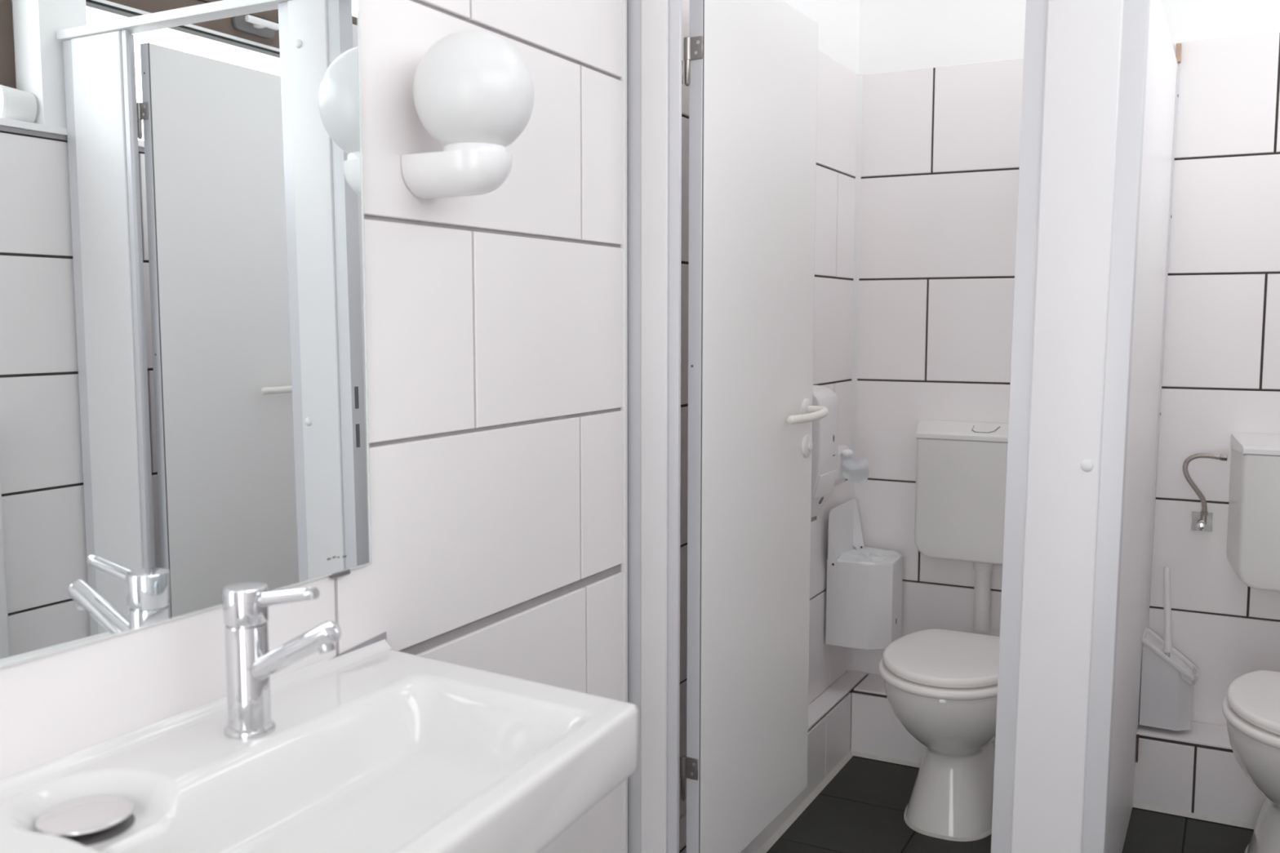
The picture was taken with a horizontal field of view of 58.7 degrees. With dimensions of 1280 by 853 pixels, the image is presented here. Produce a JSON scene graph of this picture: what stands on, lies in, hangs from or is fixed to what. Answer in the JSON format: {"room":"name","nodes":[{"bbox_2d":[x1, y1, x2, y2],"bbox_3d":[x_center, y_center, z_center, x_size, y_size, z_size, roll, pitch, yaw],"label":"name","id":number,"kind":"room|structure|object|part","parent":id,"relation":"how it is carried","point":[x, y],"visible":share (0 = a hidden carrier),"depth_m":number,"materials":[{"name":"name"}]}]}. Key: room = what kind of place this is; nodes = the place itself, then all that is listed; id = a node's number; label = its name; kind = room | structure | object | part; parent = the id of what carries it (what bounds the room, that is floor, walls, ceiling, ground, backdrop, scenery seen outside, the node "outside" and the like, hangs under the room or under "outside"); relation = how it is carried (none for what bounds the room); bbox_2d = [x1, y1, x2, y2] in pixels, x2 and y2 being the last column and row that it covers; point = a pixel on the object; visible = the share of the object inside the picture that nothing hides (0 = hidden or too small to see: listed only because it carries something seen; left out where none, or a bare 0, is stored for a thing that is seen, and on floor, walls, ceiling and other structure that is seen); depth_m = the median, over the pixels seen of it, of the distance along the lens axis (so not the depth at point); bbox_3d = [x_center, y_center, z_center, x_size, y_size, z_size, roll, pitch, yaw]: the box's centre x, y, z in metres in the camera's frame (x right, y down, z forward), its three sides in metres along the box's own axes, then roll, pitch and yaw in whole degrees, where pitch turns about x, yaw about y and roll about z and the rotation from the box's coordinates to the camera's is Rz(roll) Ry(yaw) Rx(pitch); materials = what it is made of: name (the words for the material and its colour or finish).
{"room":"public restroom","nodes":[
{"label":"public restroom","id":0,"kind":"room"},
{"bbox_2d":[0,0,866,852],"bbox_3d":[-0.450,-0.371,1.506,0.302,3.020,4.790,3,6,28],"label":"wall","id":1,"kind":"structure","parent":0,"point":[495,318],"depth_m":1.78,"materials":[{"name":"grey tile"}]},
{"bbox_2d":[0,0,371,667],"bbox_3d":[-0.579,-0.319,1.043,0.008,1.096,0.946,3,6,28],"label":"wall mirror","id":2,"kind":"object","parent":1,"relation":"attached to","point":[184,386],"visible":1,"depth_m":1.21,"materials":[{"name":"white mirror"}]},
{"bbox_2d":[0,649,638,852],"bbox_3d":[-0.298,0.399,1.172,0.444,0.125,0.638,3,6,28],"label":"basin","id":3,"kind":"object","parent":1,"relation":"attached to","point":[388,751],"visible":0.98,"depth_m":1.20,"materials":[{"name":"white ceramic"}]},
{"bbox_2d":[222,582,341,739],"bbox_3d":[-0.378,0.248,1.202,0.156,0.170,0.054,3,6,28],"label":"faucet","id":4,"kind":"object","parent":3,"relation":"on","point":[251,664],"visible":1,"depth_m":1.21,"materials":[{"name":"silver metal"}]},
{"bbox_3d":[-0.370,0.179,1.193,0.084,0.031,0.016,3,6,28],"label":"lever","id":5,"kind":"part","parent":4,"relation":"part of","materials":[{"name":"silver metal"}]},
{"bbox_3d":[-0.365,0.237,1.193,0.127,0.082,0.024,3,6,29],"label":"spout","id":6,"kind":"part","parent":4,"relation":"part of","materials":[{"name":"silver metal"}]},
{"bbox_2d":[400,30,534,199],"bbox_3d":[-0.226,-0.419,1.530,0.170,0.216,0.161,3,6,28],"label":"wall lamp","id":7,"kind":"object","parent":1,"relation":"attached to","point":[473,93],"visible":1,"depth_m":1.48,"materials":[{"name":"white glass"}]},
{"bbox_3d":[-0.222,-0.451,1.525,0.161,0.152,0.161,3,6,28],"label":"globe","id":8,"kind":"part","parent":7,"relation":"part of","materials":[{"name":"white glass"}]},
{"bbox_2d":[619,0,627,852],"bbox_3d":[-0.030,0.074,2.136,0.010,2.015,0.012,3,6,28],"label":"trim","id":9,"kind":"structure","parent":1,"relation":"attached to","point":[624,566],"depth_m":2.12,"materials":[{"name":"white plastic"}]},
{"bbox_2d":[810,385,839,522],"bbox_3d":[0.433,0.074,2.932,0.118,0.354,0.152,3,6,28],"label":"dispenser","id":10,"kind":"object","parent":1,"relation":"attached to","point":[825,430],"visible":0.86,"depth_m":2.89,"materials":[{"name":"white plastic"}]},
{"bbox_3d":[0.475,0.146,2.916,0.020,0.060,0.140,3,6,28],"label":"panel","id":11,"kind":"part","parent":10,"relation":"part of","materials":[{"name":"white plastic"}]},
{"bbox_2d":[833,444,853,486],"bbox_3d":[0.550,0.122,3.197,0.082,0.119,0.190,3,6,28],"label":"holder","id":12,"kind":"object","parent":1,"relation":"attached to","point":[842,450],"visible":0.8,"depth_m":3.20,"materials":[{"name":"white plastic"}]},
{"bbox_3d":[0.584,0.075,3.203,0.032,0.024,0.038,3,6,28],"label":"knob","id":13,"kind":"part","parent":12,"relation":"part of","materials":[{"name":"white plastic"}]},
{"bbox_2d":[841,455,869,487],"bbox_3d":[0.603,0.126,3.181,0.077,0.089,0.034,1,5,9],"label":"toilet paper","id":14,"kind":"object","parent":12,"relation":"in","point":[858,472],"visible":1,"depth_m":3.18,"materials":[{"name":"white paper"}]},
{"bbox_2d":[825,498,902,649],"bbox_3d":[0.660,0.429,3.316,0.180,0.397,0.245,3,6,28],"label":"bin","id":15,"kind":"object","parent":1,"relation":"attached to","point":[864,590],"visible":1,"depth_m":3.25,"materials":[{"name":"white paint"}]},
{"bbox_3d":[0.591,0.303,3.336,0.004,0.151,0.228,3,6,28],"label":"lid","id":16,"kind":"part","parent":15,"relation":"part of","materials":[{"name":"white paint"}]},
{"bbox_2d":[766,755,1253,852],"bbox_3d":[0.388,1.224,1.211,2.200,0.100,4.790,3,6,28],"label":"floor","id":17,"kind":"structure","parent":0,"point":[862,808],"depth_m":2.88,"materials":[{"name":"tile"}]},
{"bbox_2d":[626,0,682,852],"bbox_3d":[0.023,0.101,2.143,0.126,1.962,0.046,3,6,28],"label":"door frame","id":18,"kind":"structure","parent":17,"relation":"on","point":[654,27],"depth_m":2.10,"materials":[{"name":"silver metal"}]},
{"bbox_3d":[0.028,0.102,2.122,0.054,1.962,0.012,3,6,28],"label":"panel","id":19,"kind":"part","parent":18,"relation":"part of","materials":[{"name":"white laminate"}]},
{"bbox_2d":[679,0,828,852],"bbox_3d":[0.260,0.003,2.371,0.093,1.773,0.599,3,6,31],"label":"door","id":20,"kind":"structure","parent":18,"relation":"attached to","point":[750,66],"depth_m":2.31,"materials":[{"name":"grey laminate"}]},
{"bbox_3d":[0.371,-0.025,2.512,0.056,0.030,0.170,3,6,28],"label":"handle","id":21,"kind":"part","parent":20,"relation":"part of","materials":[{"name":"white plastic"}]},
{"bbox_3d":[0.389,0.045,2.601,0.010,0.020,0.020,3,6,28],"label":"lock knob","id":22,"kind":"part","parent":20,"relation":"part of","materials":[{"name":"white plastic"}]},
{"bbox_2d":[878,628,999,841],"bbox_3d":[0.808,0.788,2.927,0.356,0.444,0.539,3,6,28],"label":"toilet","id":23,"kind":"object","parent":17,"relation":"on","point":[940,685],"visible":0.77,"depth_m":2.82,"materials":[{"name":"white ceramic"}]},
{"bbox_3d":[0.787,0.611,2.871,0.356,0.021,0.450,3,6,28],"label":"seat","id":24,"kind":"part","parent":23,"relation":"part of","materials":[{"name":"white plastic"}]},
{"bbox_3d":[0.813,0.814,2.938,0.336,0.391,0.515,3,6,28],"label":"bowl","id":25,"kind":"part","parent":23,"relation":"part of","materials":[{"name":"white ceramic"}]},
{"bbox_3d":[0.791,0.583,2.875,0.340,0.026,0.442,3,6,28],"label":"lid","id":26,"kind":"part","parent":23,"relation":"part of","materials":[{"name":"white plastic"}]},
{"bbox_2d":[991,0,1150,852],"bbox_3d":[0.669,0.133,1.800,0.194,1.962,0.051,3,6,28],"label":"partition wall","id":27,"kind":"structure","parent":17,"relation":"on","point":[1085,70],"depth_m":1.77,"materials":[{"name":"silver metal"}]},
{"bbox_2d":[1106,0,1179,852],"bbox_3d":[1.046,0.081,2.436,0.057,1.945,1.426,3,6,28],"label":"door","id":28,"kind":"structure","parent":17,"relation":"on","point":[1162,95],"depth_m":2.58,"materials":[{"name":"white laminate"}]},
{"bbox_2d":[1175,43,1182,62],"bbox_3d":[1.396,-0.968,2.949,0.012,0.047,0.020,3,6,28],"label":"wood shim","id":29,"kind":"object","parent":28,"relation":"on","point":[1178,54],"visible":0.82,"depth_m":2.94,"materials":[{"name":"beige wood"}]},
{"bbox_2d":[1222,670,1279,852],"bbox_3d":[1.502,0.823,2.561,0.356,0.444,0.539,3,6,28],"label":"toilet","id":30,"kind":"object","parent":17,"relation":"on","point":[1251,705],"visible":1,"depth_m":2.50,"materials":[{"name":"white ceramic"}]},
{"bbox_3d":[1.481,0.646,2.505,0.356,0.021,0.450,3,6,28],"label":"seat","id":31,"kind":"part","parent":30,"relation":"part of","materials":[{"name":"white plastic"}]},
{"bbox_3d":[1.485,0.618,2.509,0.340,0.026,0.442,3,6,28],"label":"lid","id":32,"kind":"part","parent":30,"relation":"part of","materials":[{"name":"white plastic"}]},
{"bbox_3d":[1.506,0.849,2.572,0.336,0.391,0.515,3,6,28],"label":"bowl","id":33,"kind":"part","parent":30,"relation":"part of","materials":[{"name":"white ceramic"}]},
{"bbox_2d":[846,0,1279,829],"bbox_3d":[1.434,-0.512,3.000,2.173,3.020,0.374,3,6,28],"label":"wall","id":34,"kind":"structure","parent":0,"point":[940,82],"depth_m":3.17,"materials":[{"name":"grey tile"}]},
{"bbox_2d":[914,419,1008,631],"bbox_3d":[0.972,0.289,3.225,0.414,0.592,0.142,3,6,28],"label":"cistern","id":35,"kind":"object","parent":34,"relation":"attached to","point":[960,497],"visible":0.77,"depth_m":3.19,"materials":[{"name":"white plastic"}]},
{"bbox_3d":[0.972,0.205,3.217,0.410,0.339,0.141,3,6,28],"label":"tank","id":36,"kind":"part","parent":35,"relation":"part of","materials":[{"name":"white plastic"}]},
{"bbox_3d":[0.972,0.015,3.199,0.414,0.041,0.142,3,6,28],"label":"tank lid","id":37,"kind":"part","parent":35,"relation":"part of","materials":[{"name":"white plastic"}]},
{"bbox_2d":[1139,626,1199,730],"bbox_3d":[1.404,0.668,3.015,0.136,0.239,0.124,3,6,28],"label":"brush holder","id":38,"kind":"object","parent":34,"relation":"attached to","point":[1167,682],"visible":0.99,"depth_m":2.98,"materials":[{"name":"white plastic"}]},
{"bbox_2d":[1163,566,1172,657],"bbox_3d":[1.394,0.514,3.007,0.019,0.287,0.031,-4,7,-35],"label":"toilet brush","id":39,"kind":"object","parent":38,"relation":"in","point":[1166,573],"visible":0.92,"depth_m":3.00,"materials":[{"name":"white plastic"}]},
{"bbox_2d":[1191,511,1213,531],"bbox_3d":[1.483,0.254,3.003,0.050,0.050,0.048,3,6,28],"label":"valve","id":40,"kind":"object","parent":34,"relation":"attached to","point":[1199,522],"visible":1,"depth_m":3.01,"materials":[{"name":"silver metal"}]},
{"bbox_3d":[1.475,0.262,2.992,0.024,0.024,0.019,3,6,28],"label":"valve knob","id":41,"kind":"part","parent":40,"relation":"part of","materials":[{"name":"silver metal"}]},
{"bbox_2d":[1182,453,1227,516],"bbox_3d":[1.480,0.153,2.985,0.104,0.171,0.044,3,6,28],"label":"supply hose","id":42,"kind":"object","parent":40,"relation":"attached to","point":[1204,512],"visible":1,"depth_m":2.99,"materials":[{"name":"metal"}]},
{"bbox_2d":[1226,432,1279,591],"bbox_3d":[1.696,0.326,2.843,0.414,0.592,0.142,3,6,28],"label":"cistern","id":43,"kind":"object","parent":34,"relation":"attached to","point":[1253,534],"visible":1,"depth_m":2.84,"materials":[{"name":"white plastic"}]},
{"bbox_3d":[1.696,0.051,2.817,0.414,0.041,0.142,3,6,28],"label":"tank lid","id":44,"kind":"part","parent":43,"relation":"part of","materials":[{"name":"white plastic"}]}
]}

